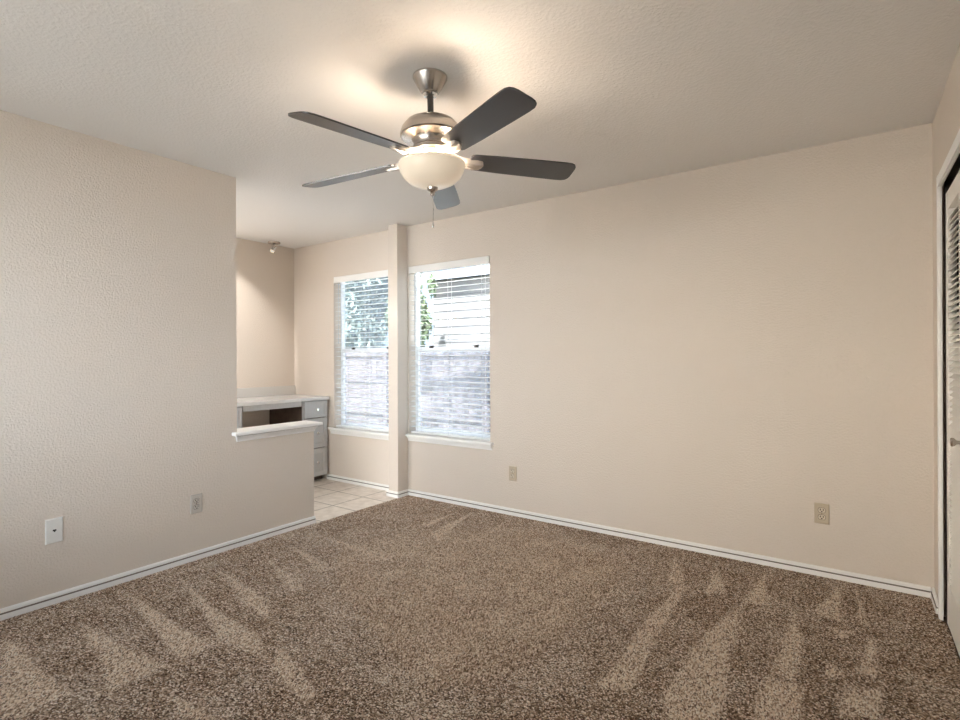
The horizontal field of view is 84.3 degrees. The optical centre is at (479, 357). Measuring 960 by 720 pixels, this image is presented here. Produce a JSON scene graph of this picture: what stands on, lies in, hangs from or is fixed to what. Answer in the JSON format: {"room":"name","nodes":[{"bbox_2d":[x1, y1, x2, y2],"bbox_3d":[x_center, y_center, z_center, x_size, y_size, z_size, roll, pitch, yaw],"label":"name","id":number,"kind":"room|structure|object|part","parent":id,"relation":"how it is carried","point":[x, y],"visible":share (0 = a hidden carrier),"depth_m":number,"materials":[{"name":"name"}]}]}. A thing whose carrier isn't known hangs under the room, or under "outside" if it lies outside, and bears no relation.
{"room":"empty living room","nodes":[
{"label":"empty living room","id":0,"kind":"room"},
{"bbox_2d":[0,110,313,608],"bbox_3d":[-2.329,0.044,2.590,0.115,2.460,3.554,0,0,35],"label":"wall","id":1,"kind":"structure","parent":0,"point":[118,306],"depth_m":2.93,"materials":[{"name":"beige paint"}]},
{"bbox_2d":[45,516,62,544],"bbox_3d":[-2.170,0.882,2.704,0.007,0.125,0.074,0,0,35],"label":"cable plate","id":2,"kind":"object","parent":1,"relation":"attached to","point":[54,526],"visible":1,"depth_m":2.70,"materials":[{"name":"white plastic"}]},
{"bbox_2d":[0,516,315,620],"bbox_3d":[-2.267,1.227,2.558,0.015,0.053,3.548,0,0,35],"label":"baseboard","id":3,"kind":"structure","parent":1,"relation":"attached to","point":[8,612],"depth_m":3.02,"materials":[{"name":"white paint"}]},
{"bbox_2d":[190,493,201,513],"bbox_3d":[-1.758,0.906,3.288,0.009,0.115,0.072,0,0,35],"label":"power outlet","id":4,"kind":"object","parent":1,"relation":"attached to","point":[195,500],"visible":1,"depth_m":3.28,"materials":[{"name":"beige plastic"}]},
{"bbox_2d":[232,420,322,441],"bbox_3d":[-1.477,0.524,3.798,0.211,0.068,0.700,0,0,35],"label":"trim","id":5,"kind":"structure","parent":1,"relation":"attached to","point":[272,430],"depth_m":3.73,"materials":[{"name":"white paint"}]},
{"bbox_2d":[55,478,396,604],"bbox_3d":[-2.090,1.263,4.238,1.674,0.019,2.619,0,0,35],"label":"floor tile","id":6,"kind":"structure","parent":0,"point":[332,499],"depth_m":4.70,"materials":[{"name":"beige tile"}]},
{"bbox_2d":[237,407,241,427],"bbox_3d":[-2.539,0.846,4.534,0.598,0.822,0.788,0,0,35],"label":"base cabinet","id":7,"kind":"object","parent":6,"relation":"on","point":[239,409],"visible":0.12,"depth_m":4.66,"materials":[{"name":"grey paint"}]},
{"bbox_2d":[237,385,328,406],"bbox_3d":[-2.538,0.370,4.551,0.584,0.127,2.617,0,0,35],"label":"countertop","id":8,"kind":"structure","parent":7,"relation":"on","point":[276,394],"depth_m":5.31,"materials":[{"name":"white"}]},
{"bbox_2d":[242,402,301,411],"bbox_3d":[-1.932,0.457,4.954,0.020,0.050,0.612,0,0,35],"label":"rail","id":9,"kind":"object","parent":8,"relation":"attached to","point":[291,404],"visible":1,"depth_m":4.92,"materials":[{"name":"grey paint"}]},
{"bbox_2d":[269,400,327,479],"bbox_3d":[-1.866,0.843,5.490,0.598,0.822,0.302,0,0,35],"label":"base cabinet","id":10,"kind":"object","parent":6,"relation":"on","point":[316,410],"visible":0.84,"depth_m":5.37,"materials":[{"name":"grey wood"}]},
{"bbox_3d":[-1.665,0.811,5.341,0.015,0.760,0.290,0,0,35],"label":"frame","id":11,"kind":"part","parent":10,"relation":"part of","materials":[{"name":"grey paint"}]},
{"bbox_3d":[-1.651,0.521,5.330,0.020,0.164,0.274,0,0,35],"label":"drawer","id":12,"kind":"part","parent":10,"relation":"part of","materials":[{"name":"grey paint"}]},
{"bbox_3d":[-1.650,0.759,5.330,0.020,0.296,0.274,0,0,35],"label":"drawer","id":13,"kind":"part","parent":10,"relation":"part of","materials":[{"name":"grey paint"}]},
{"bbox_3d":[-1.649,1.054,5.330,0.020,0.278,0.274,0,0,35],"label":"drawer","id":14,"kind":"part","parent":10,"relation":"part of","materials":[{"name":"grey paint"}]},
{"bbox_2d":[236,238,294,427],"bbox_3d":[-2.863,0.046,4.706,0.120,2.460,2.739,0,0,35],"label":"wall","id":15,"kind":"structure","parent":0,"point":[264,279],"depth_m":5.49,"materials":[{"name":"beige paint"}]},
{"bbox_2d":[237,385,295,397],"bbox_3d":[-2.769,0.355,4.714,0.020,0.095,2.617,0,0,35],"label":"backsplash","id":16,"kind":"structure","parent":15,"relation":"attached to","point":[276,390],"depth_m":5.48,"materials":[{"name":"white"}]},
{"bbox_2d":[388,224,407,491],"bbox_3d":[-0.742,0.027,4.805,0.115,2.440,0.134,0,0,35],"label":"wall pier","id":17,"kind":"object","parent":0,"point":[397,233],"visible":0.86,"depth_m":4.75,"materials":[{"name":"beige paint"}]},
{"bbox_2d":[0,0,959,248],"bbox_3d":[-0.903,-1.252,2.203,6.276,0.120,4.869,0,0,35],"label":"ceiling","id":18,"kind":"structure","parent":0,"point":[624,91],"depth_m":2.31,"materials":[{"name":"white paint"}]},
{"bbox_2d":[268,241,279,253],"bbox_3d":[-2.116,-1.127,5.452,0.124,0.120,0.124,0,0,35],"label":"ceiling spotlight","id":19,"kind":"object","parent":18,"relation":"attached to","point":[274,243],"visible":1,"depth_m":5.43,"materials":[{"name":"silver metal"}]},
{"bbox_3d":[-2.117,-1.176,5.452,0.124,0.022,0.124,0,0,35],"label":"mounting plate","id":20,"kind":"part","parent":19,"relation":"part of","materials":[{"name":"silver metal"}]},
{"bbox_2d":[288,68,575,226],"bbox_3d":[-0.236,-0.874,2.234,1.252,0.642,1.220,0,0,35],"label":"ceiling fan","id":21,"kind":"object","parent":18,"relation":"hanging from","point":[433,166],"visible":1,"depth_m":2.17,"materials":[{"name":"black wood"}]},
{"bbox_3d":[-0.583,-0.819,2.409,0.483,0.062,0.131,0,0,20],"label":"blade","id":22,"kind":"part","parent":21,"relation":"part of","materials":[{"name":"black wood"}]},
{"bbox_3d":[-0.464,-0.824,1.946,0.131,0.056,0.483,0,0,38],"label":"blade","id":23,"kind":"part","parent":21,"relation":"part of","materials":[{"name":"black wood"}]},
{"bbox_3d":[-0.205,-0.775,2.259,0.287,0.101,0.287,0,0,35],"label":"lamp shade","id":24,"kind":"part","parent":21,"relation":"part of","materials":[{"name":"white glass"}]},
{"bbox_3d":[-0.181,-0.832,2.665,0.131,0.052,0.484,0,0,3],"label":"blade","id":25,"kind":"part","parent":21,"relation":"part of","materials":[{"name":"black wood"}]},
{"bbox_3d":[0.015,-0.850,1.917,0.131,0.034,0.484,0,0,-33],"label":"blade","id":26,"kind":"part","parent":21,"relation":"part of","materials":[{"name":"black wood"}]},
{"bbox_3d":[0.188,-0.846,2.363,0.484,0.037,0.131,0,0,-15],"label":"blade","id":27,"kind":"part","parent":21,"relation":"part of","materials":[{"name":"black wood"}]},
{"bbox_2d":[0,499,959,719],"bbox_3d":[-0.229,1.248,1.736,4.294,0.001,4.569,0,0,35],"label":"floor","id":28,"kind":"structure","parent":0,"point":[945,618],"depth_m":2.21,"materials":[{"name":"brown carpet"}]},
{"bbox_2d":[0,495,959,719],"bbox_3d":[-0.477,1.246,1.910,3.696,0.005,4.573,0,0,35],"label":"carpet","id":29,"kind":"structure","parent":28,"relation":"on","point":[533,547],"depth_m":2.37,"materials":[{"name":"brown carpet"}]},
{"bbox_2d":[294,123,933,587],"bbox_3d":[0.461,0.022,4.132,6.276,2.440,0.150,0,0,35],"label":"wall","id":30,"kind":"structure","parent":0,"point":[713,355],"depth_m":3.35,"materials":[{"name":"beige paint"}]},
{"bbox_2d":[327,427,388,439],"bbox_3d":[-1.132,0.745,5.194,0.973,0.064,0.130,0,0,35],"label":"trim","id":31,"kind":"structure","parent":30,"relation":"attached to","point":[334,430],"depth_m":5.18,"materials":[{"name":"white paint"}]},
{"bbox_2d":[327,474,388,490],"bbox_3d":[-1.163,1.223,5.177,1.009,0.053,0.015,0,0,35],"label":"baseboard","id":32,"kind":"structure","parent":30,"relation":"attached to","point":[380,486],"depth_m":5.19,"materials":[{"name":"white paint"}]},
{"bbox_2d":[341,282,388,429],"bbox_3d":[-1.065,-0.055,5.245,0.889,1.537,0.056,0,0,35],"label":"window","id":33,"kind":"structure","parent":30,"relation":"in","point":[343,422],"depth_m":5.47,"materials":[{"name":"white plastic"}]},
{"bbox_2d":[334,270,388,431],"bbox_3d":[-1.109,-0.057,5.184,0.881,1.528,0.071,0,0,35],"label":"window blind","id":34,"kind":"object","parent":33,"relation":"attached to","point":[384,273],"visible":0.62,"depth_m":5.21,"materials":[{"name":"white paint"}]},
{"bbox_3d":[-1.395,-0.038,5.395,0.003,1.464,0.055,0,0,35],"label":"ladder cord","id":35,"kind":"part","parent":34,"relation":"part of","materials":[{"name":"white fabric"}]},
{"bbox_3d":[-1.101,0.698,5.191,0.873,0.018,0.050,0,0,35],"label":"rail","id":36,"kind":"part","parent":34,"relation":"part of","materials":[{"name":"white plastic"}]},
{"bbox_3d":[-1.104,-0.039,5.191,0.003,1.464,0.055,0,0,35],"label":"ladder cord","id":37,"kind":"part","parent":34,"relation":"part of","materials":[{"name":"white fabric"}]},
{"bbox_3d":[-1.070,-0.070,5.239,0.849,0.046,0.025,0,0,35],"label":"meeting rail","id":38,"kind":"part","parent":33,"relation":"part of","materials":[{"name":"white plastic"}]},
{"bbox_3d":[-1.068,0.323,5.240,0.849,0.741,0.023,0,0,35],"label":"sash","id":39,"kind":"part","parent":33,"relation":"part of","materials":[{"name":"white plastic"}]},
{"bbox_2d":[386,490,398,497],"bbox_3d":[-0.780,1.221,4.744,0.144,0.053,0.015,0,0,35],"label":"baseboard","id":40,"kind":"structure","parent":30,"relation":"attached to","point":[389,493],"depth_m":4.74,"materials":[{"name":"white paint"}]},
{"bbox_2d":[399,489,408,497],"bbox_3d":[-0.687,1.221,4.761,0.015,0.053,0.119,0,0,35],"label":"baseboard","id":41,"kind":"structure","parent":30,"relation":"attached to","point":[403,493],"depth_m":4.76,"materials":[{"name":"white paint"}]},
{"bbox_2d":[405,433,493,449],"bbox_3d":[-0.255,0.721,4.577,0.934,0.064,0.130,0,0,35],"label":"trim","id":42,"kind":"structure","parent":30,"relation":"attached to","point":[435,439],"depth_m":4.51,"materials":[{"name":"white paint"}]},
{"bbox_2d":[415,272,489,437],"bbox_3d":[-0.222,-0.068,4.651,0.889,1.517,0.056,0,0,35],"label":"window","id":43,"kind":"structure","parent":30,"relation":"in","point":[460,348],"depth_m":4.87,"materials":[{"name":"white plastic"}]},
{"bbox_2d":[409,256,489,440],"bbox_3d":[-0.265,-0.071,4.590,0.881,1.508,0.071,0,0,35],"label":"window blind","id":44,"kind":"object","parent":43,"relation":"attached to","point":[486,259],"visible":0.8,"depth_m":4.57,"materials":[{"name":"white paint"}]},
{"bbox_3d":[-0.551,-0.051,4.801,0.003,1.444,0.055,0,0,35],"label":"ladder cord","id":45,"kind":"part","parent":44,"relation":"part of","materials":[{"name":"white fabric"}]},
{"bbox_3d":[-0.260,-0.053,4.597,0.003,1.444,0.055,0,0,35],"label":"ladder cord","id":46,"kind":"part","parent":44,"relation":"part of","materials":[{"name":"white fabric"}]},
{"bbox_3d":[-0.257,0.674,4.597,0.873,0.018,0.050,0,0,35],"label":"rail","id":47,"kind":"part","parent":44,"relation":"part of","materials":[{"name":"white plastic"}]},
{"bbox_3d":[0.031,-0.054,4.392,0.003,1.444,0.055,0,0,35],"label":"ladder cord","id":48,"kind":"part","parent":44,"relation":"part of","materials":[{"name":"white fabric"}]},
{"bbox_3d":[-0.226,-0.074,4.645,0.849,0.046,0.025,0,0,35],"label":"meeting rail","id":49,"kind":"part","parent":43,"relation":"part of","materials":[{"name":"white plastic"}]},
{"bbox_3d":[-0.224,0.310,4.646,0.849,0.721,0.023,0,0,35],"label":"sash","id":50,"kind":"part","parent":43,"relation":"part of","materials":[{"name":"white plastic"}]},
{"bbox_2d":[509,466,516,480],"bbox_3d":[0.257,0.914,4.180,0.072,0.115,0.009,0,0,35],"label":"power outlet","id":51,"kind":"object","parent":30,"relation":"attached to","point":[512,469],"visible":1,"depth_m":4.18,"materials":[{"name":"beige plastic"}]},
{"bbox_2d":[408,489,930,597],"bbox_3d":[0.831,1.214,3.773,3.635,0.053,0.015,0,0,35],"label":"baseboard","id":52,"kind":"structure","parent":30,"relation":"attached to","point":[894,585],"depth_m":3.35,"materials":[{"name":"white paint"}]},
{"bbox_2d":[814,502,829,524],"bbox_3d":[1.933,0.883,3.000,0.072,0.115,0.009,0,0,35],"label":"power outlet","id":53,"kind":"object","parent":30,"relation":"attached to","point":[821,511],"visible":1,"depth_m":3.00,"materials":[{"name":"beige plastic"}]},
{"bbox_2d":[932,43,959,617],"bbox_3d":[1.341,0.019,0.627,0.800,2.440,4.569,0,0,35],"label":"wall","id":54,"kind":"structure","parent":0,"point":[946,122],"depth_m":2.52,"materials":[{"name":"beige paint"}]},
{"bbox_2d":[931,587,937,613],"bbox_3d":[2.265,1.208,2.640,0.015,0.053,0.217,0,0,35],"label":"baseboard","id":55,"kind":"structure","parent":54,"relation":"attached to","point":[934,598],"depth_m":2.63,"materials":[{"name":"white paint"}]},
{"bbox_2d":[936,129,959,620],"bbox_3d":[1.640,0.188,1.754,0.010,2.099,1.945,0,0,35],"label":"trim","id":56,"kind":"structure","parent":54,"relation":"attached to","point":[956,143],"depth_m":2.50,"materials":[{"name":"white paint"}]},
{"bbox_2d":[946,170,959,656],"bbox_3d":[1.915,0.237,2.109,0.065,1.992,0.863,0,0,35],"label":"door","id":57,"kind":"structure","parent":54,"relation":"in","point":[953,193],"depth_m":2.36,"materials":[{"name":"white paint"}]},
{"bbox_3d":[1.924,0.343,2.147,0.035,0.036,0.036,0,0,35],"label":"knob","id":58,"kind":"part","parent":57,"relation":"part of","materials":[{"name":"silver metal"}]},
{"label":"outside","id":59,"kind":"structure","parent":0,"visible":0},
{"bbox_3d":[-0.962,1.598,5.573,24.000,0.300,32.000,0,0,35],"label":"ground","id":60,"kind":"structure","parent":59,"visible":0},
{"bbox_2d":[345,277,387,347],"bbox_3d":[-3.644,-0.949,14.617,5.256,5.836,2.104,0,0,35],"label":"tree","id":61,"kind":"object","parent":60,"relation":"on","point":[381,331],"visible":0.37,"depth_m":13.75,"materials":[{"name":"green plant"}]},
{"bbox_2d":[385,272,437,346],"bbox_3d":[-1.448,-0.497,11.538,1.193,3.944,0.904,0,0,9],"label":"tree","id":62,"kind":"object","parent":60,"relation":"on","point":[424,324],"visible":0.16,"depth_m":11.29,"materials":[{"name":"green plant"}]},
{"bbox_2d":[346,348,489,434],"bbox_3d":[0.302,0.616,9.015,11.111,1.654,0.148,0,0,35],"label":"fence","id":63,"kind":"object","parent":60,"relation":"on","point":[366,356],"visible":0.06,"depth_m":9.87,"materials":[{"name":"grey wood"}]},
{"bbox_3d":[-1.849,0.652,10.494,0.090,1.600,0.090,0,0,35],"label":"fence post","id":64,"kind":"part","parent":63,"relation":"part of","materials":[{"name":"grey wood"}]},
{"bbox_3d":[0.315,-0.082,9.047,11.100,0.090,0.039,0,0,35],"label":"fence rail","id":65,"kind":"part","parent":63,"relation":"part of","materials":[{"name":"grey wood"}]},
{"bbox_3d":[0.317,0.448,9.047,11.100,0.090,0.039,0,0,35],"label":"fence rail","id":66,"kind":"part","parent":63,"relation":"part of","materials":[{"name":"grey wood"}]},
{"bbox_3d":[0.320,1.098,9.047,11.100,0.090,0.039,0,0,35],"label":"fence rail","id":67,"kind":"part","parent":63,"relation":"part of","materials":[{"name":"grey wood"}]},
{"bbox_3d":[0.113,0.644,9.112,0.090,1.600,0.090,0,0,35],"label":"fence post","id":68,"kind":"part","parent":63,"relation":"part of","materials":[{"name":"grey wood"}]},
{"bbox_2d":[420,263,489,346],"bbox_3d":[4.544,-0.924,10.716,11.800,4.700,4.140,0,0,35],"label":"house","id":69,"kind":"structure","parent":60,"relation":"on","point":[439,317],"depth_m":12.00,"materials":[{"name":"grey"}]}
]}

